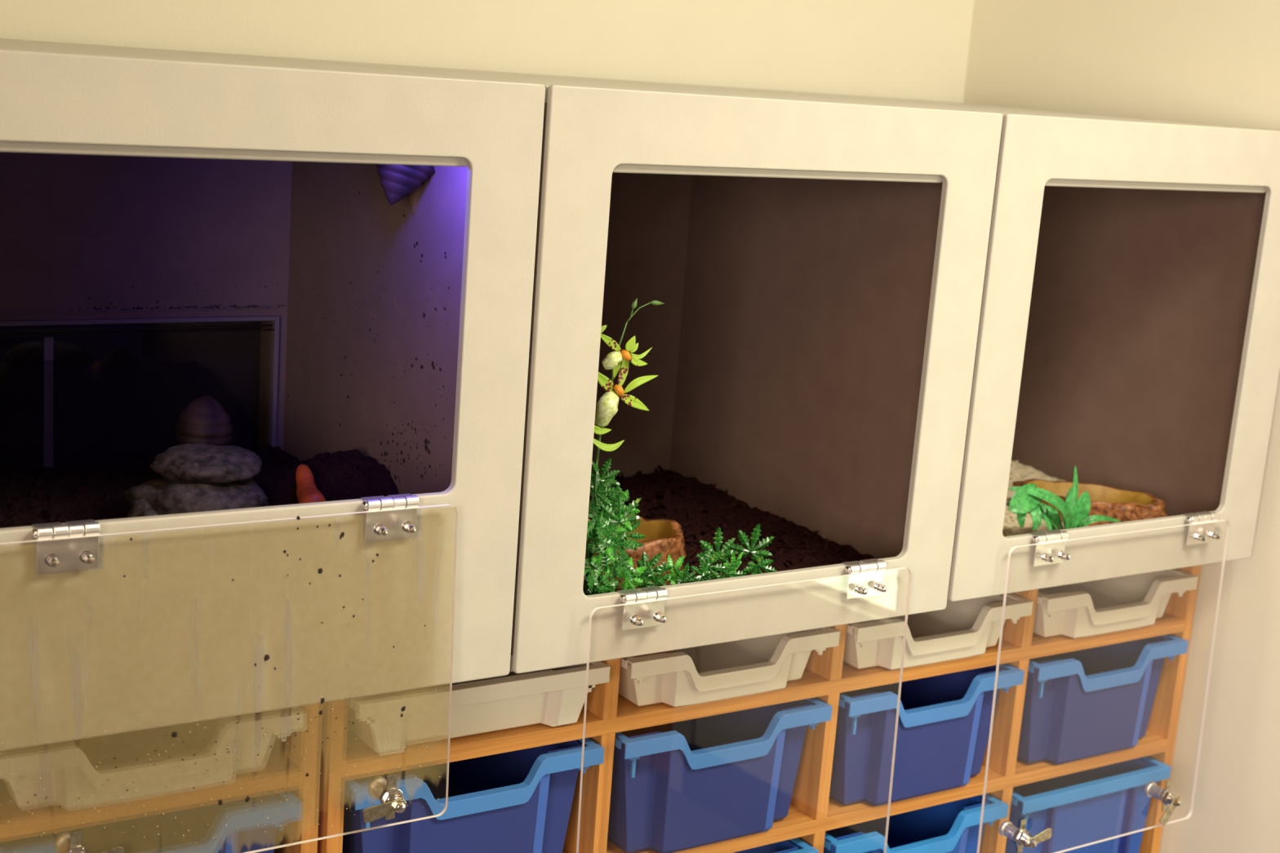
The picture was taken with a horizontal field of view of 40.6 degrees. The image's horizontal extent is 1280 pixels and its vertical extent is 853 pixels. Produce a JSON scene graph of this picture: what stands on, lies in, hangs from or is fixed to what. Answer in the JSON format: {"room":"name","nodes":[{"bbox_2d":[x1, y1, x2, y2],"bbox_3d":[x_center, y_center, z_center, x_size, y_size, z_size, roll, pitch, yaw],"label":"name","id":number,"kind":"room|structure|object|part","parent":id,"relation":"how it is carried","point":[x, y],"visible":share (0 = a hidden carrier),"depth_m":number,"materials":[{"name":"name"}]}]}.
{"room":"classroom","nodes":[
{"label":"classroom","id":0,"kind":"room"},
{"bbox_2d":[0,0,973,102],"bbox_3d":[-1.201,-0.263,1.925,4.385,2.500,0.120,-4,14,-33],"label":"wall","id":1,"kind":"structure","parent":0,"point":[898,49],"depth_m":2.53,"materials":[{"name":"paint"}]},
{"bbox_2d":[963,0,1279,852],"bbox_3d":[1.778,0.098,1.284,0.150,2.500,4.322,-4,14,-33],"label":"wall","id":2,"kind":"structure","parent":0,"point":[1206,62],"depth_m":2.58,"materials":[{"name":"paint"}]},
{"bbox_3d":[-0.085,1.460,0.390,4.385,0.060,4.322,-4,14,-33],"label":"floor","id":3,"kind":"structure","parent":0,"visible":0},
{"bbox_2d":[47,708,320,852],"bbox_3d":[-0.770,0.633,1.871,0.703,0.838,0.430,-4,14,-33],"label":"storage unit","id":4,"kind":"object","parent":3,"relation":"on","point":[312,832],"visible":0.02,"depth_m":1.84,"materials":[{"name":"brown wood"}]},
{"bbox_2d":[35,707,292,807],"bbox_3d":[-0.587,0.295,1.871,0.312,0.070,0.406,-4,14,-33],"label":"tray","id":5,"kind":"object","parent":4,"relation":"on","point":[286,724],"visible":0.14,"depth_m":1.76,"materials":[{"name":"beige plastic"}]},
{"bbox_2d":[47,750,289,833],"bbox_3d":[-0.747,0.344,1.807,0.665,0.019,0.424,-4,14,-33],"label":"shelf","id":6,"kind":"object","parent":4,"relation":"attached to","point":[287,762],"depth_m":1.81,"materials":[{"name":"brown wood"}]},
{"bbox_2d":[53,791,287,852],"bbox_3d":[-0.598,0.437,1.901,0.312,0.162,0.406,-4,14,-33],"label":"tray","id":7,"kind":"object","parent":4,"relation":"on","point":[227,847],"visible":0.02,"depth_m":1.81,"materials":[{"name":"blue plastic"}]},
{"bbox_2d":[0,38,545,852],"bbox_3d":[-0.554,-0.026,1.864,0.616,0.742,0.761,-4,14,-33],"label":"terrarium","id":8,"kind":"object","parent":4,"relation":"on","point":[143,642],"depth_m":1.70,"materials":[{"name":"beige plastic"}]},
{"bbox_3d":[-0.716,-0.023,2.092,0.011,0.173,0.002,-4,14,-33],"label":"thermometer strip","id":9,"kind":"part","parent":8,"relation":"part of","materials":[{"name":"grey plastic"}]},
{"bbox_2d":[44,553,58,567],"bbox_3d":[-0.511,0.116,1.503,0.011,0.011,0.006,-4,14,-33],"label":"washer","id":10,"kind":"object","parent":8,"relation":"in","point":[51,560],"depth_m":1.50,"materials":[{"name":"silver metal"}]},
{"bbox_3d":[-0.510,0.389,1.563,0.010,0.047,0.001,-4,14,-33],"label":"lock plate","id":11,"kind":"part","parent":8,"relation":"part of","materials":[{"name":"silver metal"}]},
{"bbox_2d":[79,550,93,563],"bbox_3d":[-0.486,0.115,1.519,0.011,0.011,0.006,-4,14,-33],"label":"washer","id":12,"kind":"object","parent":8,"relation":"in","point":[85,556],"depth_m":1.51,"materials":[{"name":"silver metal"}]},
{"bbox_3d":[-0.488,0.391,1.559,0.047,0.018,0.002,-4,14,-33],"label":"cam arm","id":13,"kind":"part","parent":8,"relation":"part of","materials":[{"name":"silver metal"}]},
{"bbox_3d":[-0.697,-0.113,2.077,0.539,0.006,0.008,-4,14,-33],"label":"runner rail","id":14,"kind":"part","parent":8,"relation":"part of","materials":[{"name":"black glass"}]},
{"bbox_3d":[-0.700,-0.018,2.097,0.545,0.246,0.008,-4,14,-33],"label":"recess frame","id":15,"kind":"part","parent":8,"relation":"part of","materials":[{"name":"grey"}]},
{"bbox_3d":[-0.700,-0.149,2.075,0.582,0.574,0.012,-4,14,-33],"label":"panel","id":16,"kind":"part","parent":8,"relation":"part of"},
{"bbox_2d":[68,282,284,311],"bbox_3d":[-0.571,-0.161,2.151,0.275,0.034,0.001,-4,14,-33],"label":"dirt line","id":17,"kind":"object","parent":8,"relation":"on","point":[234,305],"visible":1,"depth_m":2.16,"materials":[{"name":"black soil"}]},
{"bbox_2d":[0,443,399,528],"bbox_3d":[-0.554,0.118,1.878,0.581,0.155,0.579,-4,14,-33],"label":"potting soil","id":18,"kind":"object","parent":8,"relation":"in","point":[82,490],"visible":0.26,"depth_m":1.98,"materials":[{"name":"brown soil"}]},
{"bbox_2d":[124,443,269,517],"bbox_3d":[-0.483,0.083,1.873,0.165,0.122,0.134,-4,14,-33],"label":"rock hide","id":19,"kind":"object","parent":18,"relation":"on","point":[198,477],"visible":0.63,"depth_m":1.84,"materials":[{"name":"grey stone"}]},
{"bbox_2d":[174,395,233,445],"bbox_3d":[-0.513,0.001,2.035,0.067,0.075,0.067,-4,14,-33],"label":"giant snail","id":20,"kind":"object","parent":19,"relation":"on","point":[204,420],"visible":0.85,"depth_m":2.01},
{"bbox_2d":[295,464,326,503],"bbox_3d":[-0.371,0.072,1.914,0.031,0.042,0.107,-1,13,-24],"label":"carrot","id":21,"kind":"object","parent":18,"relation":"on","point":[307,491],"visible":0.71,"depth_m":1.91,"materials":[{"name":"orange food"}]},
{"bbox_3d":[-0.545,-0.385,1.814,0.616,0.016,0.700,-4,14,-33],"label":"panel","id":22,"kind":"part","parent":8,"relation":"part of","materials":[{"name":"beige laminate"}]},
{"bbox_3d":[-0.315,-0.112,2.036,0.016,0.574,0.692,-4,14,-33],"label":"panel","id":23,"kind":"part","parent":8,"relation":"part of","materials":[{"name":"wood"}]},
{"bbox_2d":[287,191,452,482],"bbox_3d":[-0.329,-0.084,2.044,0.001,0.381,0.478,-4,14,-33],"label":"soil splashes","id":24,"kind":"object","parent":8,"relation":"attached to","point":[425,441],"visible":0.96,"depth_m":1.94,"materials":[{"name":"black soil"}]},
{"bbox_2d":[373,523,385,535],"bbox_3d":[-0.252,0.100,1.673,0.011,0.011,0.006,-4,14,-33],"label":"washer","id":25,"kind":"object","parent":8,"relation":"in","point":[379,529],"depth_m":1.67,"materials":[{"name":"silver metal"}]},
{"bbox_3d":[-0.253,0.382,1.715,0.047,0.018,0.002,-4,14,-33],"label":"cam arm","id":26,"kind":"part","parent":8,"relation":"part of","materials":[{"name":"silver metal"}]},
{"bbox_3d":[-0.250,0.372,1.734,0.010,0.047,0.001,-4,14,-33],"label":"lock plate","id":27,"kind":"part","parent":8,"relation":"part of","materials":[{"name":"silver metal"}]},
{"bbox_2d":[375,164,435,204],"bbox_3d":[-0.252,-0.287,1.864,0.072,0.097,0.070,-4,14,-33],"label":"giant snail","id":28,"kind":"object","parent":8,"relation":"attached to","point":[397,182],"visible":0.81,"depth_m":1.85,"materials":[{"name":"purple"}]},
{"bbox_2d":[401,520,413,533],"bbox_3d":[-0.227,0.098,1.690,0.011,0.011,0.006,-4,14,-33],"label":"washer","id":29,"kind":"object","parent":8,"relation":"in","point":[407,526],"depth_m":1.69,"materials":[{"name":"silver metal"}]},
{"bbox_2d":[407,183,422,216],"bbox_3d":[-0.243,-0.282,1.902,0.048,0.100,0.049,-4,14,-33],"label":"giant snail","id":30,"kind":"object","parent":8,"relation":"attached to","point":[413,197],"visible":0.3,"depth_m":1.90,"materials":[{"name":"brown"}]},
{"bbox_3d":[-0.486,0.624,2.060,0.019,0.819,0.430,-4,14,-33],"label":"panel","id":31,"kind":"part","parent":4,"relation":"part of","materials":[{"name":"brown wood"}]},
{"bbox_2d":[317,564,1201,852],"bbox_3d":[0.111,0.576,2.449,1.387,0.838,0.430,-4,14,-33],"label":"storage unit","id":32,"kind":"object","parent":3,"relation":"on","point":[812,812],"visible":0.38,"depth_m":2.25,"materials":[{"name":"brown wood"}]},
{"bbox_3d":[-0.461,0.622,2.076,0.019,0.819,0.430,-4,14,-33],"label":"panel","id":33,"kind":"part","parent":32,"relation":"part of","materials":[{"name":"brown wood"}]},
{"bbox_2d":[342,737,604,852],"bbox_3d":[-0.288,0.417,2.104,0.312,0.162,0.406,-4,14,-33],"label":"tray","id":34,"kind":"object","parent":32,"relation":"on","point":[518,801],"visible":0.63,"depth_m":1.97,"materials":[{"name":"blue plastic"}]},
{"bbox_2d":[388,661,610,752],"bbox_3d":[-0.277,0.275,2.074,0.312,0.070,0.406,-4,14,-33],"label":"tray","id":35,"kind":"object","parent":32,"relation":"on","point":[552,697],"visible":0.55,"depth_m":1.95,"materials":[{"name":"beige plastic"}]},
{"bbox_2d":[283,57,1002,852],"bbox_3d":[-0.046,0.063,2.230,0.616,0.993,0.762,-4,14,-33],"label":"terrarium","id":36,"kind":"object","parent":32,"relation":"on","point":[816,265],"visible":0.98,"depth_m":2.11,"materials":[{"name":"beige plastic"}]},
{"bbox_3d":[-0.044,0.169,2.238,0.614,0.018,0.605,-4,14,-33],"label":"panel","id":37,"kind":"part","parent":36,"relation":"part of","materials":[{"name":"beige laminate"}]},
{"bbox_3d":[-0.296,-0.113,2.048,0.016,0.574,0.692,-4,14,-33],"label":"panel","id":38,"kind":"part","parent":36,"relation":"part of","materials":[{"name":"white wood"}]},
{"bbox_3d":[-0.027,-0.418,2.154,0.616,0.016,0.700,-4,14,-33],"label":"panel","id":39,"kind":"part","parent":36,"relation":"part of","materials":[{"name":"beige laminate"}]},
{"bbox_2d":[630,614,639,625],"bbox_3d":[-0.005,0.209,1.868,0.011,0.011,0.006,-4,14,-33],"label":"washer","id":40,"kind":"object","parent":36,"relation":"in","point":[634,619],"depth_m":1.86,"materials":[{"name":"silver metal"}]},
{"bbox_3d":[-0.182,-0.182,2.414,0.583,0.574,0.012,-4,14,-33],"label":"panel","id":41,"kind":"part","parent":36,"relation":"part of","materials":[{"name":"brown wood"}]},
{"bbox_2d":[653,611,663,622],"bbox_3d":[0.020,0.207,1.884,0.011,0.011,0.006,-4,14,-33],"label":"washer","id":42,"kind":"object","parent":36,"relation":"in","point":[658,616],"depth_m":1.88,"materials":[{"name":"silver metal"}]},
{"bbox_2d":[587,465,876,594],"bbox_3d":[-0.041,0.149,2.231,0.582,0.038,0.579,-4,14,-33],"label":"soil","id":43,"kind":"object","parent":36,"relation":"in","point":[700,508],"visible":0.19,"depth_m":2.37,"materials":[{"name":"brown soil"}]},
{"bbox_2d":[582,458,646,595],"bbox_3d":[-0.036,0.124,1.917,0.118,0.181,0.072,-4,14,-33],"label":"plant","id":44,"kind":"object","parent":43,"relation":"on","point":[606,524],"visible":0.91,"depth_m":1.91,"materials":[{"name":"green plant"}]},
{"bbox_2d":[589,297,664,556],"bbox_3d":[-0.019,0.009,1.928,0.092,0.305,0.026,-4,14,-33],"label":"orchid spray","id":45,"kind":"object","parent":44,"relation":"attached to","point":[606,406],"visible":0.91,"depth_m":1.91,"materials":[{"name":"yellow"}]},
{"bbox_3d":[-0.038,0.021,1.930,0.032,0.278,0.006,-5,15,-36],"label":"stem","id":46,"kind":"part","parent":45,"relation":"part of","materials":[{"name":"green plant"}]},
{"bbox_3d":[-0.023,-0.040,1.910,0.012,0.012,0.010,-4,14,-33],"label":"flower","id":47,"kind":"part","parent":45,"relation":"part of","materials":[{"name":"orange plant"}]},
{"bbox_3d":[-0.015,-0.078,1.905,0.012,0.012,0.010,-4,14,-33],"label":"flower","id":48,"kind":"part","parent":45,"relation":"part of","materials":[{"name":"orange plant"}]},
{"bbox_3d":[-0.001,-0.127,1.913,0.029,0.023,0.004,-4,14,-33],"label":"stem","id":49,"kind":"part","parent":45,"relation":"part of","materials":[{"name":"green plant"}]},
{"bbox_2d":[586,511,686,592],"bbox_3d":[-0.021,0.150,2.086,0.176,0.066,0.150,-4,14,-33],"label":"bowl","id":50,"kind":"object","parent":43,"relation":"on","point":[665,536],"visible":0.24,"depth_m":2.06,"materials":[{"name":"brown ceramic"}]},
{"bbox_2d":[627,551,696,589],"bbox_3d":[0.018,0.176,1.960,0.058,0.071,0.100,13,15,35],"label":"plant","id":51,"kind":"object","parent":43,"relation":"on","point":[649,574],"visible":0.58,"depth_m":1.95,"materials":[{"name":"green plant"}]},
{"bbox_2d":[684,524,777,582],"bbox_3d":[0.099,0.158,2.023,0.136,0.092,0.061,-4,14,-33],"label":"plant","id":52,"kind":"object","parent":43,"relation":"on","point":[706,558],"visible":0.84,"depth_m":2.01,"materials":[{"name":"green plant"}]},
{"bbox_3d":[0.145,-0.054,1.927,0.614,0.610,0.009,-4,14,-33],"label":"panel","id":53,"kind":"part","parent":36,"relation":"part of","materials":[{"name":"beige laminate"}]},
{"bbox_3d":[0.204,-0.145,2.376,0.016,0.574,0.692,-4,14,-33],"label":"panel","id":54,"kind":"part","parent":36,"relation":"part of","materials":[{"name":"brown wood"}]},
{"bbox_2d":[854,584,863,594],"bbox_3d":[0.259,0.192,2.041,0.011,0.011,0.006,-4,14,-33],"label":"washer","id":55,"kind":"object","parent":36,"relation":"in","point":[859,588],"depth_m":2.04,"materials":[{"name":"silver metal"}]},
{"bbox_2d":[873,582,883,591],"bbox_3d":[0.284,0.191,2.057,0.011,0.011,0.006,-4,14,-33],"label":"washer","id":56,"kind":"object","parent":36,"relation":"in","point":[877,586],"depth_m":2.05,"materials":[{"name":"silver metal"}]},
{"bbox_2d":[607,697,832,852],"bbox_3d":[-0.003,0.399,2.291,0.312,0.162,0.406,-4,14,-33],"label":"tray","id":57,"kind":"object","parent":32,"relation":"on","point":[682,785],"visible":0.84,"depth_m":2.13,"materials":[{"name":"blue plastic"}]},
{"bbox_2d":[617,626,839,707],"bbox_3d":[0.008,0.257,2.261,0.312,0.070,0.406,-4,14,-33],"label":"tray","id":58,"kind":"object","parent":32,"relation":"on","point":[680,677],"visible":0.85,"depth_m":2.11,"materials":[{"name":"beige plastic"}]},
{"bbox_2d":[733,837,818,852],"bbox_3d":[-0.018,0.621,2.337,0.312,0.221,0.406,-4,14,-33],"label":"tray","id":59,"kind":"object","parent":32,"relation":"on","point":[784,846],"visible":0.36,"depth_m":2.26,"materials":[{"name":"blue plastic"}]},
{"bbox_2d":[383,612,1185,774],"bbox_3d":[0.134,0.288,2.385,1.349,0.019,0.424,-4,14,-33],"label":"shelf","id":60,"kind":"object","parent":32,"relation":"attached to","point":[824,683],"depth_m":2.18,"materials":[{"name":"brown wood"}]},
{"bbox_2d":[562,730,1167,852],"bbox_3d":[0.120,0.475,2.425,1.349,0.019,0.424,-4,14,-33],"label":"shelf","id":61,"kind":"object","parent":32,"relation":"attached to","point":[805,821],"depth_m":2.34,"materials":[{"name":"brown wood"}]},
{"bbox_2d":[823,793,1008,852],"bbox_3d":[0.268,0.602,2.524,0.312,0.221,0.406,-4,14,-33],"label":"tray","id":62,"kind":"object","parent":32,"relation":"on","point":[952,827],"visible":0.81,"depth_m":2.43,"materials":[{"name":"blue plastic"}]},
{"bbox_2d":[829,662,1024,806],"bbox_3d":[0.283,0.381,2.479,0.312,0.162,0.406,-4,14,-33],"label":"tray","id":63,"kind":"object","parent":32,"relation":"on","point":[944,722],"visible":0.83,"depth_m":2.31,"materials":[{"name":"blue plastic"}]},
{"bbox_2d":[843,593,1033,670],"bbox_3d":[0.294,0.239,2.449,0.312,0.070,0.406,-4,14,-33],"label":"tray","id":64,"kind":"object","parent":32,"relation":"on","point":[965,628],"visible":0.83,"depth_m":2.31,"materials":[{"name":"beige plastic"}]},
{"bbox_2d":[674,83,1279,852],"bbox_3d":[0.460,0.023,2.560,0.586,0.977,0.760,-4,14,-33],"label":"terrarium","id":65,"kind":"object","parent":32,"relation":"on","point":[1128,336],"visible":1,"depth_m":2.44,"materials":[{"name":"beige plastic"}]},
{"bbox_3d":[0.479,-0.451,2.485,0.586,0.016,0.700,-4,14,-33],"label":"panel","id":66,"kind":"part","parent":65,"relation":"part of","materials":[{"name":"beige laminate"}]},
{"bbox_3d":[0.505,0.542,2.289,0.010,0.047,0.001,-4,14,-33],"label":"lock plate","id":67,"kind":"part","parent":65,"relation":"part of","materials":[{"name":"silver metal"}]},
{"bbox_3d":[0.527,0.543,2.285,0.047,0.021,0.002,-4,14,-33],"label":"cam arm","id":68,"kind":"part","parent":65,"relation":"part of","materials":[{"name":"silver metal"}]},
{"bbox_2d":[1002,460,1088,536],"bbox_3d":[0.465,0.108,2.560,0.550,0.025,0.579,-4,14,-33],"label":"wood shavings","id":69,"kind":"object","parent":65,"relation":"in","point":[1018,472],"visible":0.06,"depth_m":2.57},
{"bbox_2d":[1008,465,1120,530],"bbox_3d":[0.568,0.106,2.368,0.213,0.102,0.065,-4,14,-33],"label":"leaf plant","id":70,"kind":"object","parent":69,"relation":"on","point":[1026,498],"visible":0.9,"depth_m":2.37,"materials":[{"name":"green plant"}]},
{"bbox_2d":[1005,479,1167,526],"bbox_3d":[0.652,0.113,2.530,0.231,0.041,0.133,6,12,8],"label":"bowl","id":71,"kind":"object","parent":69,"relation":"on","point":[1122,505],"visible":0.5,"depth_m":2.53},
{"bbox_2d":[1041,552,1049,561],"bbox_3d":[0.519,0.167,2.209,0.011,0.011,0.006,-4,14,-33],"label":"washer","id":72,"kind":"object","parent":65,"relation":"in","point":[1045,556],"depth_m":2.21,"materials":[{"name":"silver metal"}]},
{"bbox_2d":[1057,550,1066,559],"bbox_3d":[0.544,0.166,2.225,0.011,0.011,0.006,-4,14,-33],"label":"washer","id":73,"kind":"object","parent":65,"relation":"in","point":[1061,553],"depth_m":2.22,"materials":[{"name":"silver metal"}]},
{"bbox_3d":[0.651,-0.091,2.257,0.584,0.602,0.009,-4,14,-33],"label":"panel","id":74,"kind":"part","parent":65,"relation":"part of","materials":[{"name":"beige laminate"}]},
{"bbox_3d":[0.696,-0.181,2.697,0.017,0.566,0.692,-4,14,-33],"label":"panel","id":75,"kind":"part","parent":65,"relation":"part of","materials":[{"name":"brown wood"}]},
{"bbox_3d":[0.745,0.522,2.445,0.010,0.047,0.001,-4,14,-33],"label":"lock plate","id":76,"kind":"part","parent":65,"relation":"part of","materials":[{"name":"silver metal"}]},
{"bbox_3d":[0.745,0.540,2.431,0.036,0.041,0.002,-4,14,-33],"label":"cam arm","id":77,"kind":"part","parent":65,"relation":"part of","materials":[{"name":"silver metal"}]},
{"bbox_2d":[1194,532,1202,541],"bbox_3d":[0.766,0.151,2.371,0.011,0.011,0.006,-4,14,-33],"label":"washer","id":78,"kind":"object","parent":65,"relation":"in","point":[1197,535],"depth_m":2.37,"materials":[{"name":"silver metal"}]},
{"bbox_2d":[1208,530,1216,539],"bbox_3d":[0.791,0.150,2.387,0.011,0.011,0.006,-4,14,-33],"label":"washer","id":79,"kind":"object","parent":65,"relation":"in","point":[1211,535],"depth_m":2.39,"materials":[{"name":"silver metal"}]},
{"bbox_2d":[1004,755,1171,852],"bbox_3d":[0.553,0.585,2.712,0.312,0.219,0.406,-4,14,-33],"label":"tray","id":80,"kind":"object","parent":32,"relation":"on","point":[1081,808],"visible":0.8,"depth_m":2.56,"materials":[{"name":"blue plastic"}]},
{"bbox_2d":[1017,634,1188,764],"bbox_3d":[0.569,0.363,2.666,0.312,0.162,0.406,-4,14,-33],"label":"tray","id":81,"kind":"object","parent":32,"relation":"on","point":[1080,704],"visible":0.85,"depth_m":2.50,"materials":[{"name":"blue plastic"}]},
{"bbox_2d":[1032,568,1198,638],"bbox_3d":[0.579,0.221,2.636,0.312,0.070,0.406,-4,14,-33],"label":"tray","id":82,"kind":"object","parent":32,"relation":"on","point":[1091,608],"visible":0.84,"depth_m":2.50,"materials":[{"name":"beige plastic"}]},
{"bbox_3d":[0.681,0.549,2.825,0.019,0.819,0.430,-4,14,-33],"label":"panel","id":83,"kind":"part","parent":32,"relation":"part of","materials":[{"name":"brown wood"}]}
]}

